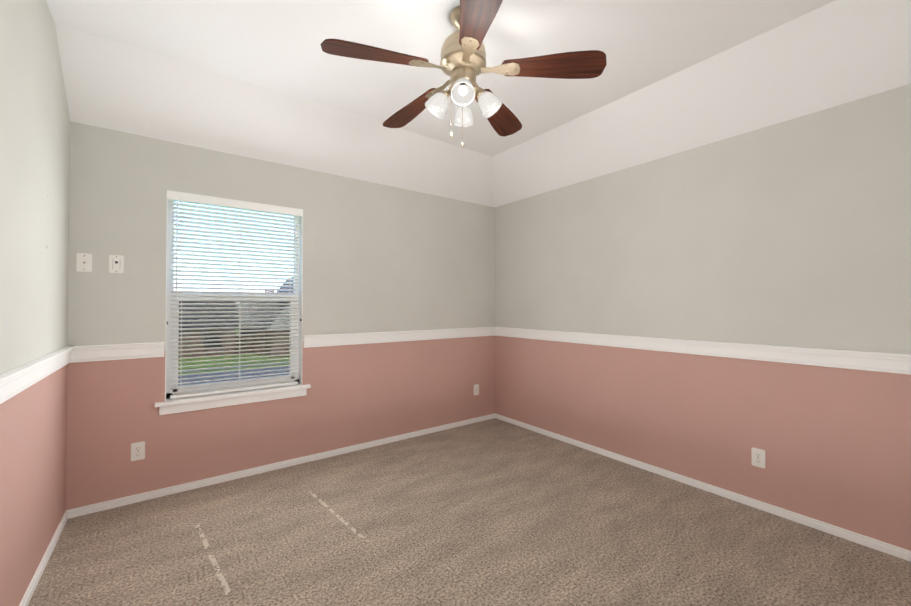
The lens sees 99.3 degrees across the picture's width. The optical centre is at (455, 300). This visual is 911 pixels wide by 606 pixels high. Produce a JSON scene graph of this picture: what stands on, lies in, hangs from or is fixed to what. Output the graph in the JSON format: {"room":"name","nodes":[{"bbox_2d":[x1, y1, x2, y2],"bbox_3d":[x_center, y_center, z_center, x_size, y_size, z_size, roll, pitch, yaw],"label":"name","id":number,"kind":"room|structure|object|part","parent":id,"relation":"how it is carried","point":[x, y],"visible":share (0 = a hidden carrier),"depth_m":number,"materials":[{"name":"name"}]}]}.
{"room":"empty bedroom","nodes":[
{"label":"empty bedroom","id":0,"kind":"room"},
{"bbox_2d":[0,0,69,605],"bbox_3d":[-1.270,-0.209,0.772,0.140,3.050,4.190,0,-1,-37],"label":"wall","id":1,"kind":"structure","parent":0,"point":[34,146],"depth_m":1.74,"materials":[{"name":"paint"}]},
{"bbox_2d":[0,346,79,403],"bbox_3d":[-1.199,0.315,0.819,0.036,0.102,3.910,0,-1,-37],"label":"trim","id":2,"kind":"structure","parent":1,"relation":"attached to","point":[15,381],"depth_m":1.70,"materials":[{"name":"white wood"}]},
{"bbox_2d":[19,509,70,605],"bbox_3d":[-1.209,1.290,0.800,0.012,0.052,3.910,0,-1,-37],"label":"baseboard","id":3,"kind":"structure","parent":1,"relation":"attached to","point":[32,586],"depth_m":1.92,"materials":[{"name":"white wood"}]},
{"bbox_2d":[66,121,494,509],"bbox_3d":[-1.003,-0.178,3.495,3.820,3.050,0.140,0,-1,-37],"label":"wall","id":4,"kind":"structure","parent":0,"point":[380,258],"depth_m":3.13,"materials":[{"name":"paint"}]},
{"bbox_2d":[76,253,92,271],"bbox_3d":[-2.318,-0.235,2.418,0.072,0.116,0.017,0,-1,-37],"label":"plate","id":5,"kind":"object","parent":4,"relation":"attached to","point":[84,262],"visible":1,"depth_m":2.42,"materials":[{"name":"white plastic"}]},
{"bbox_2d":[109,255,123,272],"bbox_3d":[-2.199,-0.234,2.511,0.072,0.116,0.010,0,-1,-37],"label":"plate","id":6,"kind":"object","parent":4,"relation":"attached to","point":[116,263],"visible":1,"depth_m":2.51,"materials":[{"name":"white plastic"}]},
{"bbox_2d":[80,342,163,361],"bbox_3d":[-2.155,0.335,2.522,0.415,0.102,0.036,0,-1,-37],"label":"trim","id":7,"kind":"structure","parent":4,"relation":"attached to","point":[88,353],"depth_m":2.51,"materials":[{"name":"white wood"}]},
{"bbox_2d":[131,441,144,460],"bbox_3d":[-2.105,1.001,2.567,0.072,0.116,0.009,0,-1,-37],"label":"electrical outlet","id":8,"kind":"object","parent":4,"relation":"attached to","point":[137,450],"visible":1,"depth_m":2.57,"materials":[{"name":"white plastic"}]},
{"bbox_2d":[166,200,299,398],"bbox_3d":[-1.687,-0.029,3.014,0.910,1.460,0.062,0,-1,-37],"label":"window","id":9,"kind":"structure","parent":4,"relation":"in","point":[169,348],"depth_m":2.95,"materials":[{"name":"white plastic"}]},
{"bbox_2d":[167,191,302,398],"bbox_3d":[-1.646,-0.034,2.959,0.902,1.446,0.072,0,-1,-37],"label":"window blinds","id":10,"kind":"object","parent":9,"relation":"attached to","point":[212,201],"visible":0.92,"depth_m":2.93,"materials":[{"name":"white plastic"}]},
{"bbox_2d":[155,190,310,414],"bbox_3d":[-1.640,0.013,2.950,1.020,1.546,0.120,0,-1,-37],"label":"window frame","id":11,"kind":"structure","parent":4,"relation":"attached to","point":[183,404],"depth_m":2.91,"materials":[{"name":"white"}]},
{"bbox_2d":[71,413,494,517],"bbox_3d":[-0.957,1.320,3.417,3.480,0.052,0.012,0,-1,-37],"label":"baseboard","id":12,"kind":"structure","parent":4,"relation":"attached to","point":[114,503],"depth_m":2.96,"materials":[{"name":"white wood"}]},
{"bbox_2d":[303,327,495,347],"bbox_3d":[-0.415,0.349,3.817,2.085,0.102,0.036,0,-1,-37],"label":"trim","id":13,"kind":"structure","parent":4,"relation":"attached to","point":[324,340],"depth_m":3.67,"materials":[{"name":"white wood"}]},
{"bbox_2d":[474,384,478,394],"bbox_3d":[0.233,0.996,4.308,0.072,0.116,0.009,0,-1,-37],"label":"electrical outlet","id":14,"kind":"object","parent":4,"relation":"attached to","point":[476,389],"visible":1,"depth_m":4.31,"materials":[{"name":"white plastic"}]},
{"bbox_2d":[28,418,910,605],"bbox_3d":[0.206,1.388,1.853,3.820,0.120,4.190,0,-1,-37],"label":"floor","id":15,"kind":"structure","parent":0,"point":[494,512],"depth_m":2.13,"materials":[{"name":"carpet"}]},
{"bbox_2d":[46,0,910,206],"bbox_3d":[0.206,-1.417,1.885,3.820,0.610,4.190,0,-1,-37],"label":"ceiling","id":16,"kind":"structure","parent":0,"point":[268,80],"depth_m":2.40,"materials":[{"name":"white paint"}]},
{"bbox_2d":[321,0,606,147],"bbox_3d":[0.005,-1.139,2.018,1.332,0.662,1.311,0,-1,-37],"label":"ceiling fan","id":17,"kind":"object","parent":16,"relation":"hanging from","point":[463,60],"visible":1,"depth_m":1.91,"materials":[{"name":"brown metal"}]},
{"bbox_3d":[-0.369,-1.150,1.813,0.500,0.008,0.165,-5,14,-24],"label":"blade","id":18,"kind":"part","parent":17,"relation":"part of","materials":[{"name":"brown wood"}]},
{"bbox_3d":[-0.260,-1.144,2.329,0.165,0.008,0.500,-16,5,-42],"label":"blade","id":19,"kind":"part","parent":17,"relation":"part of","materials":[{"name":"brown wood"}]},
{"bbox_3d":[-0.101,-1.006,2.000,0.122,0.124,0.119,0,-1,-37],"label":"lamp shade","id":20,"kind":"part","parent":17,"relation":"part of","materials":[{"name":"white glass"}]},
{"bbox_3d":[-0.047,-1.063,1.999,0.058,0.047,0.054,0,-1,-37],"label":"arm","id":21,"kind":"part","parent":17,"relation":"part of"},
{"bbox_3d":[0.036,-1.024,1.874,0.055,0.076,0.060,0,-1,-37],"label":"bulb","id":22,"kind":"part","parent":17,"relation":"part of","materials":[{"name":"white glass"}]},
{"bbox_3d":[0.034,-1.007,1.854,0.119,0.124,0.122,0,-1,-37],"label":"lamp shade","id":23,"kind":"part","parent":17,"relation":"part of","materials":[{"name":"white glass"}]},
{"bbox_3d":[0.046,-1.004,2.135,0.119,0.124,0.122,0,-1,-37],"label":"lamp shade","id":24,"kind":"part","parent":17,"relation":"part of","materials":[{"name":"white glass"}]},
{"bbox_3d":[0.088,-1.153,1.550,0.165,0.008,0.500,12,3,-7],"label":"blade","id":25,"kind":"part","parent":17,"relation":"part of","materials":[{"name":"brown wood"}]},
{"bbox_3d":[0.128,-1.063,1.991,0.058,0.047,0.054,0,-1,-37],"label":"arm","id":26,"kind":"part","parent":17,"relation":"part of"},
{"bbox_3d":[0.181,-1.006,1.988,0.122,0.124,0.119,0,-1,-37],"label":"lamp shade","id":27,"kind":"part","parent":17,"relation":"part of","materials":[{"name":"white glass"}]},
{"bbox_3d":[0.264,-1.144,2.384,0.165,0.008,0.500,-14,-12,28],"label":"blade","id":28,"kind":"part","parent":17,"relation":"part of","materials":[{"name":"brown wood"}]},
{"bbox_3d":[0.479,-1.149,1.903,0.500,0.008,0.165,5,-12,12],"label":"blade","id":29,"kind":"part","parent":17,"relation":"part of","materials":[{"name":"brown wood"}]},
{"bbox_2d":[495,84,910,550],"bbox_3d":[1.682,-0.184,2.969,0.140,3.050,4.190,0,-1,-37],"label":"wall","id":30,"kind":"structure","parent":0,"point":[795,232],"depth_m":2.56,"materials":[{"name":"paint"}]},
{"bbox_2d":[495,413,910,561],"bbox_3d":[1.621,1.314,2.907,0.012,0.052,3.910,0,-1,-37],"label":"baseboard","id":31,"kind":"structure","parent":30,"relation":"attached to","point":[891,549],"depth_m":2.55,"materials":[{"name":"white wood"}]},
{"bbox_2d":[496,327,910,374],"bbox_3d":[1.612,0.339,2.911,0.036,0.102,3.910,0,-1,-37],"label":"trim","id":32,"kind":"structure","parent":30,"relation":"attached to","point":[846,359],"depth_m":2.54,"materials":[{"name":"white wood"}]},
{"bbox_2d":[751,447,765,468],"bbox_3d":[1.942,1.010,2.482,0.009,0.116,0.072,0,-1,-37],"label":"outlet","id":33,"kind":"object","parent":30,"relation":"attached to","point":[758,457],"visible":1,"depth_m":2.48,"materials":[{"name":"white plastic"}]},
{"label":"outside","id":34,"kind":"structure","parent":0,"visible":0},
{"bbox_3d":[-27.054,5.828,69.522,200.000,0.330,136.000,0,-1,-37],"label":"lawn","id":35,"kind":"structure","parent":34,"visible":0},
{"bbox_2d":[265,277,292,292],"bbox_3d":[-11.506,1.465,49.355,27.300,8.000,15.900,0,-1,-37],"label":"house","id":36,"kind":"structure","parent":35,"relation":"on","point":[285,287],"depth_m":42.35,"materials":[{"name":"brick"}]}
]}

